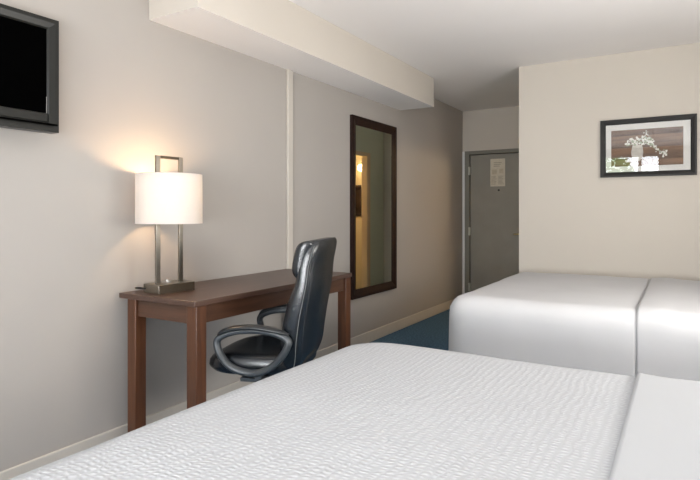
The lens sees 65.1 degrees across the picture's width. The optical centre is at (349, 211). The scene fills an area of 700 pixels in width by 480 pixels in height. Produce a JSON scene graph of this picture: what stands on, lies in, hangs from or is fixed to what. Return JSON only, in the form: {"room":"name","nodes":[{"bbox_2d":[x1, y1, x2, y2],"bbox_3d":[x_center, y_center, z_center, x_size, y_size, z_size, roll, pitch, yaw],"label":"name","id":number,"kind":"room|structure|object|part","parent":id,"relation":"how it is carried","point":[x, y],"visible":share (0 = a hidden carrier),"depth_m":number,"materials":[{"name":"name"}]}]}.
{"room":"hotel room","nodes":[
{"label":"hotel room","id":0,"kind":"room"},
{"bbox_2d":[0,0,462,471],"bbox_3d":[-1.033,-0.060,3.081,0.120,2.472,9.640,0,0,31],"label":"wall","id":1,"kind":"structure","parent":0,"point":[134,88],"depth_m":2.92,"materials":[{"name":"beige paint"}]},
{"bbox_2d":[0,3,58,133],"bbox_3d":[-1.510,-0.582,2.061,0.122,0.483,0.784,0,0,31],"label":"television","id":2,"kind":"object","parent":1,"relation":"attached to","point":[29,42],"visible":1,"depth_m":2.27,"materials":[{"name":"black plastic"}]},
{"bbox_2d":[0,299,453,479],"bbox_3d":[-0.976,1.126,3.047,0.013,0.100,9.400,0,0,31],"label":"baseboard","id":3,"kind":"structure","parent":1,"relation":"attached to","point":[382,331],"depth_m":3.04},
{"bbox_2d":[286,69,292,268],"bbox_3d":[-0.433,0.028,3.936,0.020,2.096,0.060,0,0,31],"label":"trim","id":4,"kind":"structure","parent":1,"relation":"attached to","point":[289,73],"depth_m":3.92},
{"bbox_2d":[350,114,396,299],"bbox_3d":[0.229,-0.041,5.021,0.028,1.576,0.842,0,0,31],"label":"wall mirror","id":5,"kind":"object","parent":1,"relation":"attached to","point":[373,144],"visible":0.99,"depth_m":4.99,"materials":[{"name":"brown wood"}]},
{"bbox_2d":[356,125,391,288],"bbox_3d":[0.224,-0.041,5.024,0.005,1.436,0.702,0,0,31],"label":"mirror glass","id":6,"kind":"object","parent":5,"relation":"attached to","point":[373,143],"depth_m":5.00,"materials":[{"name":"silver mirror"}]},
{"bbox_2d":[149,0,433,109],"bbox_3d":[-0.126,-1.158,4.114,0.362,0.276,3.034,0,0,31],"label":"ceiling beam","id":7,"kind":"structure","parent":0,"point":[284,34],"depth_m":3.56,"materials":[{"name":"paint"}]},
{"bbox_2d":[369,309,449,350],"bbox_3d":[0.481,1.226,2.164,3.660,0.100,9.640,0,0,31],"label":"floor","id":8,"kind":"structure","parent":0,"point":[433,331],"depth_m":5.26,"materials":[{"name":"blue carpet"}]},
{"bbox_2d":[119,269,351,431],"bbox_3d":[-0.571,0.790,3.188,0.536,0.772,1.372,0,0,31],"label":"writing desk","id":9,"kind":"object","parent":8,"relation":"on","point":[214,299],"visible":0.76,"depth_m":2.71,"materials":[{"name":"brown wood"}]},
{"bbox_3d":[-1.064,0.803,2.735,0.062,0.746,0.062,0,0,31],"label":"leg","id":10,"kind":"part","parent":9,"relation":"part of","materials":[{"name":"brown wood"}]},
{"bbox_2d":[135,155,202,294],"bbox_3d":[-0.924,0.060,2.802,0.328,0.688,0.328,0,0,36],"label":"table lamp","id":11,"kind":"object","parent":9,"relation":"on","point":[160,197],"visible":1,"depth_m":2.69,"materials":[{"name":"white fabric"}]},
{"bbox_3d":[-0.964,0.038,2.747,0.012,0.644,0.025,0,0,36],"label":"post","id":12,"kind":"part","parent":11,"relation":"part of","materials":[{"name":"silver metal"}]},
{"bbox_3d":[-0.924,-0.067,2.802,0.328,0.251,0.328,0,0,36],"label":"lamp shade","id":13,"kind":"part","parent":11,"relation":"part of","materials":[{"name":"fabric"}]},
{"bbox_3d":[-0.883,0.038,2.857,0.012,0.644,0.025,0,0,36],"label":"post","id":14,"kind":"part","parent":11,"relation":"part of","materials":[{"name":"silver metal"}]},
{"bbox_3d":[-0.705,0.803,2.517,0.062,0.746,0.062,0,0,31],"label":"leg","id":15,"kind":"part","parent":9,"relation":"part of","materials":[{"name":"brown wood"}]},
{"bbox_3d":[-0.038,0.803,3.617,0.062,0.746,0.062,0,0,31],"label":"leg","id":16,"kind":"part","parent":9,"relation":"part of","materials":[{"name":"brown wood"}]},
{"bbox_2d":[209,237,336,381],"bbox_3d":[-0.399,0.655,2.780,0.614,1.042,0.629,0,0,11],"label":"office chair","id":17,"kind":"object","parent":8,"relation":"on","point":[273,351],"visible":0.9,"depth_m":2.54,"materials":[{"name":"black leather"}]},
{"bbox_3d":[-0.447,0.642,2.511,0.378,0.230,0.056,0,0,11],"label":"armrest","id":18,"kind":"part","parent":17,"relation":"part of","materials":[{"name":"grey plastic"}]},
{"bbox_3d":[-0.433,0.723,2.788,0.500,0.097,0.490,0,0,11],"label":"seat","id":19,"kind":"part","parent":17,"relation":"part of","materials":[{"name":"black leather"}]},
{"bbox_3d":[-0.340,0.642,3.049,0.378,0.230,0.056,0,0,11],"label":"armrest","id":20,"kind":"part","parent":17,"relation":"part of","materials":[{"name":"grey plastic"}]},
{"bbox_3d":[-0.193,0.443,2.740,0.179,0.617,0.493,0,0,11],"label":"backrest","id":21,"kind":"part","parent":17,"relation":"part of","materials":[{"name":"black leather"}]},
{"bbox_3d":[0.518,0.844,0.896,1.950,0.665,1.540,0,0,31],"label":"bed","id":22,"kind":"object","parent":8,"relation":"on","visible":0},
{"bbox_2d":[9,343,635,479],"bbox_3d":[0.034,0.774,1.191,0.996,0.604,1.637,0,0,31],"label":"coverlet","id":23,"kind":"object","parent":22,"relation":"on","point":[363,411],"visible":0.98,"depth_m":1.21,"materials":[{"name":"fabric"}]},
{"bbox_2d":[609,373,699,479],"bbox_3d":[0.898,0.768,0.667,1.065,0.616,1.651,0,0,31],"label":"sheet","id":24,"kind":"object","parent":22,"relation":"on","point":[660,437],"visible":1,"depth_m":1.17,"materials":[{"name":"white fabric"}]},
{"bbox_3d":[1.846,0.844,3.272,1.950,0.665,1.540,0,0,31],"label":"bed","id":25,"kind":"object","parent":8,"relation":"on","visible":0},
{"bbox_2d":[449,272,649,376],"bbox_3d":[1.359,0.773,3.566,0.996,0.606,1.642,0,0,31],"label":"coverlet","id":26,"kind":"object","parent":25,"relation":"on","point":[575,321],"visible":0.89,"depth_m":2.92,"materials":[{"name":"white fabric"}]},
{"bbox_2d":[636,278,699,380],"bbox_3d":[2.232,0.767,3.037,1.046,0.617,1.643,0,0,31],"label":"sheet","id":27,"kind":"object","parent":25,"relation":"on","point":[668,310],"visible":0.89,"depth_m":2.59,"materials":[{"name":"white fabric"}]},
{"bbox_2d":[463,106,518,151],"bbox_3d":[2.947,-0.060,6.235,3.420,2.472,0.120,0,0,31],"label":"wall","id":28,"kind":"structure","parent":0,"point":[496,128],"depth_m":6.88,"materials":[{"name":"paint"}]},
{"bbox_2d":[462,152,464,293],"bbox_3d":[1.464,0.200,7.054,0.033,1.953,0.016,0,0,31],"label":"trim","id":29,"kind":"structure","parent":28,"relation":"attached to","point":[463,153],"depth_m":7.05,"materials":[{"name":"paint"}]},
{"bbox_2d":[465,148,518,292],"bbox_3d":[1.921,0.200,6.803,1.004,1.952,0.173,0,0,31],"label":"door","id":30,"kind":"structure","parent":28,"relation":"in","point":[491,213],"depth_m":6.89,"materials":[{"name":"metal"}]},
{"bbox_2d":[490,158,504,186],"bbox_3d":[1.841,-0.492,6.831,0.184,0.344,0.003,0,0,31],"label":"notice","id":31,"kind":"object","parent":30,"relation":"attached to","point":[497,166],"visible":1,"depth_m":6.83,"materials":[{"name":"paper"}]},
{"bbox_2d":[289,0,699,110],"bbox_3d":[0.481,-1.346,2.164,3.660,0.100,9.640,0,0,31],"label":"ceiling","id":32,"kind":"structure","parent":0,"point":[474,51],"depth_m":3.91,"materials":[{"name":"white paint"}]},
{"bbox_2d":[519,43,699,280],"bbox_3d":[2.501,-0.060,4.366,2.246,2.472,0.120,0,0,31],"label":"wall","id":33,"kind":"structure","parent":0,"point":[573,220],"depth_m":4.55,"materials":[{"name":"paint"}]},
{"bbox_2d":[600,113,696,177],"bbox_3d":[2.363,-0.518,4.364,0.676,0.468,0.026,0,0,31],"label":"framed picture","id":34,"kind":"object","parent":33,"relation":"attached to","point":[659,145],"visible":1,"depth_m":4.35,"materials":[{"name":"black wood"}]},
{"bbox_2d":[611,126,682,166],"bbox_3d":[2.362,-0.517,4.369,0.506,0.294,0.001,0,0,31],"label":"print","id":35,"kind":"object","parent":34,"relation":"attached to","point":[632,146],"depth_m":4.36,"materials":[{"name":"multicoloured paper"}]}
]}

